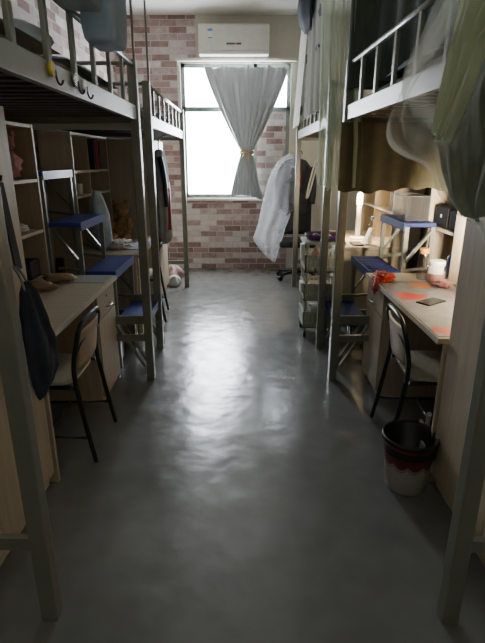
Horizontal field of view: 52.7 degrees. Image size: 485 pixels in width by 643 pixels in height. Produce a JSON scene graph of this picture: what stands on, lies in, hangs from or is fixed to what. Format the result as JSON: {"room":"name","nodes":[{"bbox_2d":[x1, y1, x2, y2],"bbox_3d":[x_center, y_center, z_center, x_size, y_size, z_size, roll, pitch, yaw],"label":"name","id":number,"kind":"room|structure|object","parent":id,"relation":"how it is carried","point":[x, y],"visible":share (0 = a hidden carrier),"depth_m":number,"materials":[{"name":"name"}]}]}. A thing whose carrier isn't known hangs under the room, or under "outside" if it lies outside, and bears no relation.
{"room":"dormitory room","nodes":[
{"label":"dormitory room","id":0,"kind":"room"},
{"bbox_2d":[0,0,117,274],"bbox_3d":[-1.690,-1.023,2.727,0.100,3.240,8.620,0,18,0],"label":"wall","id":1,"kind":"structure","parent":0,"point":[27,10],"depth_m":4.39,"materials":[{"name":"brick"}]},
{"bbox_2d":[126,0,297,14],"bbox_3d":[0.000,-2.609,2.205,3.480,0.100,8.620,0,18,0],"label":"ceiling","id":2,"kind":"structure","parent":0,"point":[153,7],"depth_m":5.87,"materials":[{"name":"paint"}]},
{"bbox_2d":[115,15,366,267],"bbox_3d":[0.000,-2.345,6.748,3.280,3.240,0.154,0,18,0],"label":"wall","id":3,"kind":"structure","parent":0,"point":[221,234],"depth_m":6.85,"materials":[{"name":"brick"}]},
{"bbox_2d":[187,198,276,200],"bbox_3d":[-0.087,-1.718,6.883,1.505,0.035,0.110,0,18,0],"label":"trim","id":4,"kind":"structure","parent":3,"relation":"attached to","point":[188,199],"depth_m":6.83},
{"bbox_2d":[198,24,268,57],"bbox_3d":[-0.110,-3.529,6.163,0.880,0.345,0.227,0,18,0],"label":"air conditioner","id":5,"kind":"object","parent":3,"relation":"attached to","point":[214,40],"visible":1,"depth_m":6.07,"materials":[{"name":"plastic"}]},
{"bbox_2d":[180,63,290,197],"bbox_3d":[-0.087,-2.563,6.673,1.445,1.700,0.060,0,18,0],"label":"window","id":6,"kind":"structure","parent":3,"relation":"in","point":[183,66],"depth_m":6.55,"materials":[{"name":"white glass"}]},
{"bbox_2d":[175,58,296,108],"bbox_3d":[-0.083,-2.551,6.567,1.555,1.745,0.070,0,18,0],"label":"trim","id":7,"kind":"structure","parent":3,"relation":"attached to","point":[178,60],"depth_m":6.27,"materials":[{"name":"white wood"}]},
{"bbox_2d":[180,62,293,198],"bbox_3d":[-0.070,-2.500,6.505,1.460,1.704,0.138,0,18,1],"label":"window curtain","id":8,"kind":"object","parent":3,"relation":"hanging from","point":[246,96],"visible":1,"depth_m":6.39,"materials":[{"name":"grey fabric"}]},
{"bbox_2d":[0,268,484,642],"bbox_3d":[0.000,0.564,3.248,3.480,0.100,8.620,0,18,0],"label":"floor","id":9,"kind":"structure","parent":0,"point":[238,492],"depth_m":2.22,"materials":[{"name":"concrete"}]},
{"bbox_2d":[0,106,53,566],"bbox_3d":[-1.245,0.146,1.637,0.729,1.700,1.020,0,18,0],"label":"wardrobe","id":10,"kind":"object","parent":9,"relation":"on","point":[12,518],"visible":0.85,"depth_m":1.93,"materials":[{"name":"laminate"}]},
{"bbox_2d":[0,175,21,268],"bbox_3d":[-0.883,-0.338,1.842,0.046,0.412,0.140,0,18,0],"label":"strap","id":11,"kind":"object","parent":10,"relation":"hanging from","point":[11,237],"visible":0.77,"depth_m":1.86,"materials":[{"name":"grey fabric"}]},
{"bbox_2d":[12,266,58,400],"bbox_3d":[-0.845,0.031,2.042,0.092,0.566,0.290,0,18,0],"label":"tote bag","id":12,"kind":"object","parent":10,"relation":"hanging from","point":[38,335],"visible":0.99,"depth_m":1.97,"materials":[{"name":"blue fabric"}]},
{"bbox_2d":[28,275,120,481],"bbox_3d":[-1.229,0.235,2.888,0.742,0.750,1.260,0,18,0],"label":"desk","id":13,"kind":"object","parent":9,"relation":"on","point":[65,306],"visible":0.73,"depth_m":3.07,"materials":[{"name":"laminate"}]},
{"bbox_2d":[5,121,49,273],"bbox_3d":[-1.476,-0.589,2.648,0.268,0.965,1.320,0,18,0],"label":"bookcase","id":14,"kind":"object","parent":13,"relation":"on","point":[27,187],"visible":0.63,"depth_m":3.24,"materials":[{"name":"laminate"}]},
{"bbox_2d":[7,129,22,178],"bbox_3d":[-1.449,-1.018,2.987,0.171,0.297,0.213,0,18,0],"label":"plush toy","id":15,"kind":"object","parent":14,"relation":"on","point":[16,161],"visible":0.42,"depth_m":2.99,"materials":[{"name":"pink fabric"}]},
{"bbox_2d":[19,221,29,232],"bbox_3d":[-1.449,-0.590,3.091,0.202,0.068,0.305,0,18,0],"label":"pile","id":16,"kind":"object","parent":14,"relation":"on","point":[23,227],"visible":0.27,"depth_m":3.10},
{"bbox_2d":[24,258,40,279],"bbox_3d":[-1.460,-0.350,3.274,0.160,0.120,0.160,0,18,0],"label":"storage box","id":17,"kind":"object","parent":13,"relation":"on","point":[33,270],"visible":0.49,"depth_m":3.24,"materials":[{"name":"black plastic"}]},
{"bbox_2d":[31,281,58,290],"bbox_3d":[-1.220,-0.213,2.960,0.229,0.055,0.111,0,18,0],"label":"slipper","id":18,"kind":"object","parent":13,"relation":"on","point":[40,286],"visible":0.78,"depth_m":2.94,"materials":[{"name":"beige leather"}]},
{"bbox_2d":[41,275,112,282],"bbox_3d":[-1.100,-0.283,3.255,0.420,0.003,0.220,0,18,0],"label":"paper sheet","id":19,"kind":"object","parent":13,"relation":"on","point":[80,278],"visible":0.64,"depth_m":3.23,"materials":[{"name":"grey paper"}]},
{"bbox_2d":[42,273,76,282],"bbox_3d":[-1.192,-0.284,3.170,0.234,0.059,0.117,0,18,0],"label":"slipper","id":20,"kind":"object","parent":19,"relation":"on","point":[50,277],"visible":1,"depth_m":3.13,"materials":[{"name":"beige leather"}]},
{"bbox_2d":[0,0,155,620],"bbox_3d":[-1.116,-0.687,2.169,0.968,2.950,2.005,0,18,0],"label":"bed","id":21,"kind":"object","parent":9,"relation":"on","point":[29,94],"visible":0.79,"depth_m":1.63,"materials":[{"name":"paint"}]},
{"bbox_2d":[47,61,63,85],"bbox_3d":[-0.625,-0.832,1.643,0.037,0.071,0.047,0,18,0],"label":"wall hook","id":22,"kind":"object","parent":21,"relation":"attached to","point":[52,71],"visible":1,"depth_m":1.64,"materials":[{"name":"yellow plastic"}]},
{"bbox_2d":[0,33,118,96],"bbox_3d":[-1.125,-1.028,2.051,0.810,0.102,1.820,0,18,0],"label":"mattress","id":23,"kind":"object","parent":21,"relation":"on","point":[1,35],"visible":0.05,"depth_m":2.00,"materials":[{"name":"fabric"}]},
{"bbox_2d":[0,18,60,53],"bbox_3d":[-1.070,-0.947,1.583,0.760,0.040,0.600,0,18,0],"label":"quilt","id":24,"kind":"object","parent":23,"relation":"on","point":[23,39],"visible":0.49,"depth_m":1.73,"materials":[{"name":"brown fabric"}]},
{"bbox_2d":[13,18,53,54],"bbox_3d":[-0.839,-1.075,1.866,0.204,0.108,0.361,0,18,0],"label":"pillow","id":25,"kind":"object","parent":23,"relation":"on","point":[28,28],"visible":0.24,"depth_m":1.78,"materials":[{"name":"grey fabric"}]},
{"bbox_2d":[40,55,117,88],"bbox_3d":[-1.050,-1.209,2.355,0.700,0.056,0.870,0,18,0],"label":"quilt","id":26,"kind":"object","parent":23,"relation":"on","point":[85,73],"visible":0.21,"depth_m":2.46,"materials":[{"name":"grey fabric"}]},
{"bbox_2d":[71,73,85,94],"bbox_3d":[-0.625,-0.907,1.871,0.037,0.071,0.047,0,18,0],"label":"wall hook","id":27,"kind":"object","parent":21,"relation":"attached to","point":[74,77],"visible":1,"depth_m":1.86,"materials":[{"name":"metal"}]},
{"bbox_2d":[58,0,102,11],"bbox_3d":[-0.610,-1.195,1.691,0.237,0.179,0.258,0,18,0],"label":"basket","id":28,"kind":"object","parent":21,"relation":"hanging from","point":[73,5],"visible":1,"depth_m":1.74,"materials":[{"name":"blue plastic"}]},
{"bbox_2d":[81,79,93,98],"bbox_3d":[-0.625,-0.937,1.977,0.037,0.071,0.047,0,18,0],"label":"wall hook","id":29,"kind":"object","parent":21,"relation":"attached to","point":[83,81],"visible":0.96,"depth_m":1.97,"materials":[{"name":"white plastic"}]},
{"bbox_2d":[80,0,126,51],"bbox_3d":[-0.595,-1.367,1.932,0.247,0.504,0.314,0,18,0],"label":"hanging basket","id":30,"kind":"object","parent":21,"relation":"hanging from","point":[105,30],"visible":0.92,"depth_m":1.90,"materials":[{"name":"blue plastic"}]},
{"bbox_2d":[49,306,117,462],"bbox_3d":[-0.994,0.306,2.627,0.494,0.758,0.434,0,18,0],"label":"chair","id":31,"kind":"object","parent":9,"relation":"on","point":[72,365],"visible":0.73,"depth_m":2.51,"materials":[{"name":"beige wood"}]},
{"bbox_2d":[38,170,158,377],"bbox_3d":[-1.133,-0.390,3.695,0.905,1.432,0.776,0,18,0],"label":"staircase","id":32,"kind":"structure","parent":9,"relation":"on","point":[109,265],"depth_m":3.65,"materials":[{"name":"paint"}]},
{"bbox_2d":[55,235,150,333],"bbox_3d":[-1.229,-0.377,4.750,0.742,0.750,1.100,0,18,0],"label":"desk","id":33,"kind":"object","parent":9,"relation":"on","point":[68,261],"visible":0.29,"depth_m":4.20,"materials":[{"name":"laminate"}]},
{"bbox_2d":[35,131,113,254],"bbox_3d":[-1.476,-1.187,4.468,0.268,0.965,1.070,0,18,0],"label":"bookcase","id":34,"kind":"object","parent":33,"relation":"on","point":[57,150],"visible":0.72,"depth_m":4.05,"materials":[{"name":"laminate"}]},
{"bbox_2d":[76,184,82,194],"bbox_3d":[-1.406,-1.124,4.168,0.076,0.090,0.098,11,21,29],"label":"mug","id":35,"kind":"object","parent":34,"relation":"on","point":[79,187],"visible":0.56,"depth_m":4.15,"materials":[{"name":"white plastic"}]},
{"bbox_2d":[87,140,95,169],"bbox_3d":[-1.438,-1.514,4.452,0.185,0.254,0.045,0,18,0],"label":"book","id":36,"kind":"object","parent":34,"relation":"on","point":[90,143],"visible":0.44,"depth_m":4.43,"materials":[{"name":"black paper"}]},
{"bbox_2d":[87,139,97,168],"bbox_3d":[-1.438,-1.538,4.510,0.185,0.264,0.050,0,18,0],"label":"book","id":37,"kind":"object","parent":34,"relation":"on","point":[87,139],"visible":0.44,"depth_m":4.49,"materials":[{"name":"paper"}]},
{"bbox_2d":[96,139,99,168],"bbox_3d":[-1.438,-1.559,4.564,0.185,0.270,0.045,0,18,0],"label":"book","id":38,"kind":"object","parent":34,"relation":"on","point":[96,139],"visible":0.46,"depth_m":4.55,"materials":[{"name":"red paper"}]},
{"bbox_2d":[98,141,101,168],"bbox_3d":[-1.438,-1.567,4.622,0.185,0.250,0.040,0,18,0],"label":"book","id":39,"kind":"object","parent":34,"relation":"on","point":[98,141],"visible":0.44,"depth_m":4.61,"materials":[{"name":"red paper"}]},
{"bbox_2d":[89,191,112,249],"bbox_3d":[-1.241,-0.887,4.296,0.182,0.498,0.237,0,18,0],"label":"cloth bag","id":40,"kind":"object","parent":33,"relation":"on","point":[97,205],"visible":0.83,"depth_m":4.23,"materials":[{"name":"grey fabric"}]},
{"bbox_2d":[108,238,132,248],"bbox_3d":[-1.118,-0.707,4.424,0.263,0.079,0.301,0,18,0],"label":"crumpled paper","id":41,"kind":"object","parent":33,"relation":"on","point":[117,243],"visible":0.84,"depth_m":4.36,"materials":[{"name":"white paper"}]},
{"bbox_2d":[110,199,132,239],"bbox_3d":[-1.200,-1.004,4.835,0.230,0.387,0.263,0,18,0],"label":"teddy bear","id":42,"kind":"object","parent":33,"relation":"on","point":[122,226],"visible":0.91,"depth_m":4.81},
{"bbox_2d":[127,240,150,249],"bbox_3d":[-0.955,-0.721,4.584,0.130,0.004,0.560,0,18,0],"label":"paper sheet","id":43,"kind":"object","parent":33,"relation":"on","point":[135,245],"visible":0.29,"depth_m":4.41,"materials":[{"name":"white paper"}]},
{"bbox_2d":[29,0,189,347],"bbox_3d":[-1.131,-1.508,4.667,0.938,2.950,2.145,0,18,0],"label":"bed","id":44,"kind":"object","parent":9,"relation":"on","point":[152,128],"visible":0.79,"depth_m":3.92,"materials":[{"name":"paint"}]},
{"bbox_2d":[140,108,173,126],"bbox_3d":[-1.140,-1.849,4.556,0.780,0.097,1.950,0,18,0],"label":"mattress","id":45,"kind":"object","parent":44,"relation":"on","point":[141,110],"visible":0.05,"depth_m":3.67,"materials":[{"name":"fabric"}]},
{"bbox_2d":[139,102,170,121],"bbox_3d":[-1.070,-1.928,4.471,0.660,0.100,1.500,0,18,0],"label":"quilt","id":46,"kind":"object","parent":45,"relation":"on","point":[140,104],"visible":0.09,"depth_m":4.59,"materials":[{"name":"white fabric"}]},
{"bbox_2d":[154,134,172,244],"bbox_3d":[-0.773,-1.288,4.782,0.157,1.019,0.391,0,18,0],"label":"jacket","id":47,"kind":"object","parent":44,"relation":"hanging from","point":[165,232],"visible":0.96,"depth_m":4.67,"materials":[{"name":"grey fabric"}]},
{"bbox_2d":[120,324,123,356],"bbox_3d":[-1.025,0.161,3.832,0.150,0.300,0.180,0,18,0],"label":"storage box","id":48,"kind":"object","parent":9,"relation":"on","point":[120,324],"visible":0.08,"depth_m":3.88,"materials":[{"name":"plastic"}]},
{"bbox_2d":[106,139,168,294],"bbox_3d":[-1.245,-1.116,5.475,0.729,1.700,0.700,0,18,0],"label":"wardrobe","id":49,"kind":"object","parent":9,"relation":"on","point":[120,160],"visible":0.27,"depth_m":5.01,"materials":[{"name":"laminate"}]},
{"bbox_2d":[149,240,169,321],"bbox_3d":[-0.995,-0.413,4.815,0.494,0.758,0.434,-1,18,-4],"label":"chair","id":50,"kind":"object","parent":9,"relation":"on","point":[161,241],"visible":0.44,"depth_m":4.76,"materials":[{"name":"black metal"}]},
{"bbox_2d":[168,274,181,286],"bbox_3d":[-0.860,-0.519,6.173,0.207,0.130,0.258,-5,19,-16],"label":"shopping bag","id":51,"kind":"object","parent":9,"relation":"on","point":[175,280],"visible":0.93,"depth_m":6.10,"materials":[{"name":"white plastic"}]},
{"bbox_2d":[168,265,183,278],"bbox_3d":[-0.916,-0.643,6.454,0.314,0.190,0.386,0,18,0],"label":"shopping bag","id":52,"kind":"object","parent":9,"relation":"on","point":[173,269],"visible":0.6,"depth_m":6.39,"materials":[{"name":"pink plastic"}]},
{"bbox_2d":[276,204,315,280],"bbox_3d":[0.720,-1.091,6.420,0.520,1.062,0.587,0,18,0],"label":"office chair","id":53,"kind":"object","parent":9,"relation":"on","point":[285,221],"visible":0.44,"depth_m":6.53,"materials":[{"name":"black plastic"}]},
{"bbox_2d":[299,236,346,336],"bbox_3d":[0.682,-0.310,4.383,0.375,0.849,0.340,0,18,0],"label":"storage cart","id":54,"kind":"object","parent":9,"relation":"on","point":[309,263],"visible":0.62,"depth_m":4.24,"materials":[{"name":"plastic"}]},
{"bbox_2d":[300,243,304,259],"bbox_3d":[0.511,-0.600,4.177,0.033,0.130,0.090,0,18,0],"label":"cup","id":55,"kind":"object","parent":54,"relation":"on","point":[302,245],"depth_m":4.14,"materials":[{"name":"white plastic"}]},
{"bbox_2d":[308,303,316,311],"bbox_3d":[0.700,-0.075,4.449,0.200,0.156,0.180,0,18,0],"label":"storage box","id":56,"kind":"object","parent":54,"relation":"in","point":[312,307],"visible":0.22,"depth_m":4.38,"materials":[{"name":"white plastic"}]},
{"bbox_2d":[299,302,330,327],"bbox_3d":[0.695,-0.062,4.464,0.330,0.150,0.320,0,18,0],"label":"basket","id":57,"kind":"object","parent":54,"relation":"on","point":[307,319],"depth_m":4.33,"materials":[{"name":"plastic"}]},
{"bbox_2d":[311,247,319,254],"bbox_3d":[0.630,-0.548,4.241,0.070,0.185,0.070,0,18,0],"label":"bottle","id":58,"kind":"object","parent":54,"relation":"in","point":[315,251],"visible":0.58,"depth_m":4.20,"materials":[{"name":"orange plastic"}]},
{"bbox_2d":[308,280,329,283],"bbox_3d":[0.680,-0.296,4.382,0.200,0.115,0.210,0,18,0],"label":"storage box","id":59,"kind":"object","parent":54,"relation":"in","point":[309,281],"visible":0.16,"depth_m":4.36,"materials":[{"name":"beige plastic"}]},
{"bbox_2d":[305,231,335,240],"bbox_3d":[0.700,-0.738,4.242,0.326,0.050,0.294,0,18,0],"label":"round tray","id":60,"kind":"object","parent":54,"relation":"on","point":[309,235],"visible":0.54,"depth_m":4.14,"materials":[{"name":"purple plastic"}]},
{"bbox_2d":[299,276,342,300],"bbox_3d":[0.695,-0.300,4.386,0.330,0.150,0.320,0,18,0],"label":"basket","id":61,"kind":"object","parent":54,"relation":"on","point":[309,292],"depth_m":4.24,"materials":[{"name":"plastic"}]},
{"bbox_2d":[300,249,343,272],"bbox_3d":[0.695,-0.537,4.308,0.330,0.150,0.320,0,18,0],"label":"basket","id":62,"kind":"object","parent":54,"relation":"on","point":[309,263],"depth_m":4.17,"materials":[{"name":"plastic"}]},
{"bbox_2d":[300,236,346,244],"bbox_3d":[0.695,-0.701,4.254,0.350,0.025,0.340,0,18,0],"label":"tray","id":63,"kind":"object","parent":54,"relation":"on","point":[305,241],"depth_m":4.12,"materials":[{"name":"white plastic"}]},
{"bbox_2d":[292,28,365,347],"bbox_3d":[1.109,-1.516,4.681,0.983,2.957,2.175,0,18,0],"label":"bed","id":64,"kind":"object","parent":9,"relation":"on","point":[311,132],"visible":0.34,"depth_m":4.09,"materials":[{"name":"paint"}]},
{"bbox_2d":[297,0,315,33],"bbox_3d":[0.571,-2.793,4.269,0.176,0.480,0.671,0,18,0],"label":"cloth","id":65,"kind":"object","parent":64,"relation":"hanging from","point":[306,8],"visible":0.76,"depth_m":4.16,"materials":[{"name":"fabric"}]},
{"bbox_2d":[299,0,321,122],"bbox_3d":[0.605,-2.395,4.339,0.059,1.080,1.700,0,18,0],"label":"curtain","id":66,"kind":"object","parent":64,"relation":"hanging from","point":[310,95],"visible":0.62,"depth_m":4.19,"materials":[{"name":"grey fabric"}]},
{"bbox_2d":[293,29,306,127],"bbox_3d":[0.569,-2.478,4.817,0.026,1.020,1.000,-1,18,-2],"label":"hanging towel","id":67,"kind":"object","parent":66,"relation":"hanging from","point":[303,39],"visible":0.77,"depth_m":4.84,"materials":[{"name":"white fabric"}]},
{"bbox_2d":[306,160,317,198],"bbox_3d":[0.813,-1.669,5.767,0.123,0.446,0.020,0,18,0],"label":"strap","id":68,"kind":"object","parent":64,"relation":"hanging from","point":[316,161],"visible":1,"depth_m":5.76,"materials":[{"name":"beige fabric"}]},
{"bbox_2d":[319,230,414,324],"bbox_3d":[1.229,-0.501,5.125,0.742,0.750,1.150,0,18,0],"label":"desk","id":69,"kind":"object","parent":9,"relation":"on","point":[372,249],"visible":0.09,"depth_m":4.53,"materials":[{"name":"laminate"}]},
{"bbox_2d":[349,241,363,245],"bbox_3d":[1.070,-0.732,4.602,0.100,0.014,0.200,0,18,0],"label":"pencil case","id":70,"kind":"object","parent":69,"relation":"on","point":[354,243],"visible":1,"depth_m":4.56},
{"bbox_2d":[345,234,374,241],"bbox_3d":[1.083,-0.851,4.984,0.395,0.002,0.500,0,18,0],"label":"paper sheet","id":71,"kind":"object","parent":69,"relation":"on","point":[347,239],"visible":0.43,"depth_m":4.93,"materials":[{"name":"white paper"}]},
{"bbox_2d":[349,192,364,239],"bbox_3d":[1.150,-1.044,4.846,0.160,0.455,0.160,0,18,0],"label":"desk lamp","id":72,"kind":"object","parent":71,"relation":"on","point":[357,236],"visible":0.94,"depth_m":4.84,"materials":[{"name":"white plastic"}]},
{"bbox_2d":[363,228,372,244],"bbox_3d":[1.178,-0.800,4.590,0.084,0.167,0.139,0,18,0],"label":"tablet stand","id":73,"kind":"object","parent":69,"relation":"on","point":[368,238],"visible":0.89,"depth_m":4.60,"materials":[{"name":"white plastic"}]},
{"bbox_2d":[361,188,425,246],"bbox_3d":[1.476,-1.315,4.857,0.268,0.965,1.150,0,18,0],"label":"bookcase","id":74,"kind":"object","parent":69,"relation":"on","point":[377,203],"visible":0.34,"depth_m":4.45,"materials":[{"name":"laminate"}]},
{"bbox_2d":[389,192,391,210],"bbox_3d":[1.450,-1.118,4.504,0.180,0.190,0.035,0,18,0],"label":"book","id":75,"kind":"object","parent":74,"relation":"on","point":[391,192],"visible":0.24,"depth_m":4.50,"materials":[{"name":"beige paper"}]},
{"bbox_2d":[323,214,436,377],"bbox_3d":[1.010,-0.228,3.748,0.660,1.092,0.776,0,18,0],"label":"staircase","id":76,"kind":"structure","parent":9,"relation":"on","point":[350,314],"depth_m":3.66,"materials":[{"name":"paint"}]},
{"bbox_2d":[392,193,430,196],"bbox_3d":[1.232,-0.855,3.635,0.170,0.171,0.402,0,18,0],"label":"clear box","id":77,"kind":"object","parent":76,"relation":"on","point":[392,193],"visible":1,"depth_m":3.42,"materials":[{"name":"plastic"}]},
{"bbox_2d":[369,303,441,426],"bbox_3d":[1.010,0.293,2.667,0.494,0.758,0.434,1,18,3],"label":"chair","id":78,"kind":"object","parent":9,"relation":"on","point":[422,366],"visible":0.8,"depth_m":2.57,"materials":[{"name":"beige wood"}]},
{"bbox_2d":[327,0,484,624],"bbox_3d":[1.123,-0.690,2.167,0.953,2.957,2.005,-1,18,-2],"label":"bed","id":79,"kind":"object","parent":9,"relation":"on","point":[413,98],"visible":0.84,"depth_m":1.79,"materials":[{"name":"paint"}]},
{"bbox_2d":[317,0,361,190],"bbox_3d":[0.610,-1.678,3.055,0.120,1.680,0.586,-6,19,-17],"label":"curtain","id":80,"kind":"object","parent":79,"relation":"hanging from","point":[335,14],"visible":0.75,"depth_m":3.15,"materials":[{"name":"fabric"}]},
{"bbox_2d":[338,122,447,193],"bbox_3d":[1.090,-1.006,3.027,0.980,0.420,0.036,0,18,0],"label":"curtain","id":81,"kind":"object","parent":79,"relation":"hanging from","point":[395,156],"visible":0.7,"depth_m":3.03,"materials":[{"name":"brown fabric"}]},
{"bbox_2d":[346,0,459,89],"bbox_3d":[1.076,-1.544,1.894,0.920,0.950,1.862,0,18,0],"label":"curtain","id":82,"kind":"object","parent":79,"relation":"hanging from","point":[374,18],"visible":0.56,"depth_m":2.51,"materials":[{"name":"green fabric"}]},
{"bbox_2d":[366,55,442,96],"bbox_3d":[1.125,-1.027,2.052,0.810,0.099,1.820,0,18,0],"label":"mattress","id":83,"kind":"object","parent":79,"relation":"on","point":[439,59],"visible":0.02,"depth_m":1.94,"materials":[{"name":"fabric"}]},
{"bbox_2d":[380,46,443,80],"bbox_3d":[1.050,-1.144,2.124,0.700,0.077,0.750,0,18,0],"label":"quilt","id":84,"kind":"object","parent":83,"relation":"on","point":[432,54],"visible":0.32,"depth_m":2.25,"materials":[{"name":"beige fabric"}]},
{"bbox_2d":[438,58,484,222],"bbox_3d":[0.622,-0.509,1.165,0.036,0.557,0.826,0,18,0],"label":"net","id":85,"kind":"object","parent":79,"relation":"hanging from","point":[462,161],"visible":0.8,"depth_m":1.34,"materials":[{"name":"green fabric"}]},
{"bbox_3d":[0.653,-0.896,1.322,0.357,1.369,0.648,0,18,0],"label":"net","id":86,"kind":"object","parent":79,"relation":"hanging from","visible":0},
{"bbox_2d":[431,0,484,143],"bbox_3d":[0.485,-0.577,0.982,0.024,0.410,0.440,0,18,0],"label":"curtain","id":87,"kind":"object","parent":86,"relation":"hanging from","point":[466,53],"visible":1,"depth_m":1.09,"materials":[{"name":"green fabric"}]},
{"bbox_2d":[362,273,456,481],"bbox_3d":[1.229,0.222,2.926,0.742,0.750,1.340,0,18,0],"label":"desk","id":88,"kind":"object","parent":9,"relation":"on","point":[420,337],"visible":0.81,"depth_m":3.19,"materials":[{"name":"laminate"}]},
{"bbox_2d":[371,270,395,294],"bbox_3d":[0.916,-0.248,3.204,0.164,0.155,0.221,0,18,0],"label":"plastic bag","id":89,"kind":"object","parent":88,"relation":"on","point":[383,276],"visible":1,"depth_m":3.15,"materials":[{"name":"red plastic"}]},
{"bbox_2d":[379,281,455,336],"bbox_3d":[1.100,-0.098,2.694,0.450,0.002,1.060,0,18,0],"label":"sheet","id":90,"kind":"object","parent":88,"relation":"on","point":[437,317],"visible":0.55,"depth_m":2.75,"materials":[{"name":"beige paper"}]},
{"bbox_2d":[416,297,445,305],"bbox_3d":[1.044,-0.111,2.713,0.156,0.008,0.084,-13,22,-34],"label":"mobile phone","id":91,"kind":"object","parent":90,"relation":"on","point":[430,301],"visible":1,"depth_m":2.70,"materials":[{"name":"black plastic"}]},
{"bbox_2d":[426,259,445,281],"bbox_3d":[1.245,-0.323,3.146,0.116,0.140,0.118,0,18,0],"label":"jar","id":92,"kind":"object","parent":90,"relation":"on","point":[435,271],"visible":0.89,"depth_m":3.10,"materials":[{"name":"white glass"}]},
{"bbox_2d":[431,279,453,287],"bbox_3d":[1.236,-0.238,3.043,0.137,0.042,0.115,0,18,0],"label":"scrap","id":93,"kind":"object","parent":90,"relation":"on","point":[441,283],"visible":1,"depth_m":3.02,"materials":[{"name":"pink paper"}]},
{"bbox_2d":[420,247,429,253],"bbox_3d":[1.185,-0.379,3.212,0.072,0.205,0.072,0,18,0],"label":"jar","id":94,"kind":"object","parent":88,"relation":"on","point":[423,250],"visible":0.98,"depth_m":3.17,"materials":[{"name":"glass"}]},
{"bbox_2d":[423,188,465,285],"bbox_3d":[1.468,-0.627,2.763,0.283,0.965,1.560,0,18,0],"label":"bookcase","id":95,"kind":"object","parent":88,"relation":"on","point":[446,241],"visible":0.21,"depth_m":3.48,"materials":[{"name":"laminate"}]},
{"bbox_2d":[435,206,456,228],"bbox_3d":[1.458,-0.715,3.360,0.203,0.140,0.210,0,18,0],"label":"speaker box","id":96,"kind":"object","parent":95,"relation":"on","point":[442,217],"visible":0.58,"depth_m":3.32,"materials":[{"name":"black plastic"}]},
{"bbox_2d":[448,210,456,231],"bbox_3d":[1.460,-0.641,3.150,0.200,0.130,0.185,0,18,0],"label":"storage box","id":97,"kind":"object","parent":95,"relation":"on","point":[453,214],"visible":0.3,"depth_m":3.17,"materials":[{"name":"black plastic"}]},
{"bbox_2d":[445,252,451,276],"bbox_3d":[1.420,-0.404,3.288,0.090,0.205,0.090,0,18,0],"label":"bottle","id":98,"kind":"object","parent":88,"relation":"on","point":[450,254],"visible":0.18,"depth_m":3.29,"materials":[{"name":"blue plastic"}]},
{"bbox_2d":[382,420,439,495],"bbox_3d":[0.790,0.659,2.343,0.263,0.284,0.263,0,18,0],"label":"waste bin","id":99,"kind":"object","parent":9,"relation":"on","point":[407,465],"visible":0.98,"depth_m":2.29,"materials":[{"name":"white plastic"}]},
{"bbox_2d":[419,412,431,447],"bbox_3d":[0.885,0.592,2.447,0.063,0.374,0.208,0,18,0],"label":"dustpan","id":100,"kind":"object","parent":9,"relation":"on","point":[428,415],"visible":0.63,"depth_m":2.37,"materials":[{"name":"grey plastic"}]},
{"bbox_2d":[431,217,484,566],"bbox_3d":[1.245,0.146,1.637,0.729,1.700,1.020,0,18,0],"label":"wardrobe","id":101,"kind":"object","parent":9,"relation":"on","point":[469,303],"visible":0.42,"depth_m":2.02,"materials":[{"name":"laminate"}]},
{"bbox_2d":[257,112,285,193],"bbox_3d":[0.390,-2.306,6.742,0.390,1.070,0.019,0,18,0],"label":"wall panel","id":102,"kind":"object","parent":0,"point":[271,143],"visible":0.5,"depth_m":6.72,"materials":[{"name":"brick"}]},
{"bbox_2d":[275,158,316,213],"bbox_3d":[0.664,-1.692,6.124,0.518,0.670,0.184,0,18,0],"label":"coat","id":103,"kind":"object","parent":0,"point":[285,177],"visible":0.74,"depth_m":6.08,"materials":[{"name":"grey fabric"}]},
{"bbox_2d":[360,90,445,272],"bbox_3d":[1.690,-1.023,2.727,0.100,3.240,8.620,0,18,0],"label":"wall","id":104,"kind":"structure","parent":0,"point":[416,261],"depth_m":4.49,"materials":[{"name":"beige paint"}]},
{"label":"outside","id":105,"kind":"structure","parent":0,"visible":0},
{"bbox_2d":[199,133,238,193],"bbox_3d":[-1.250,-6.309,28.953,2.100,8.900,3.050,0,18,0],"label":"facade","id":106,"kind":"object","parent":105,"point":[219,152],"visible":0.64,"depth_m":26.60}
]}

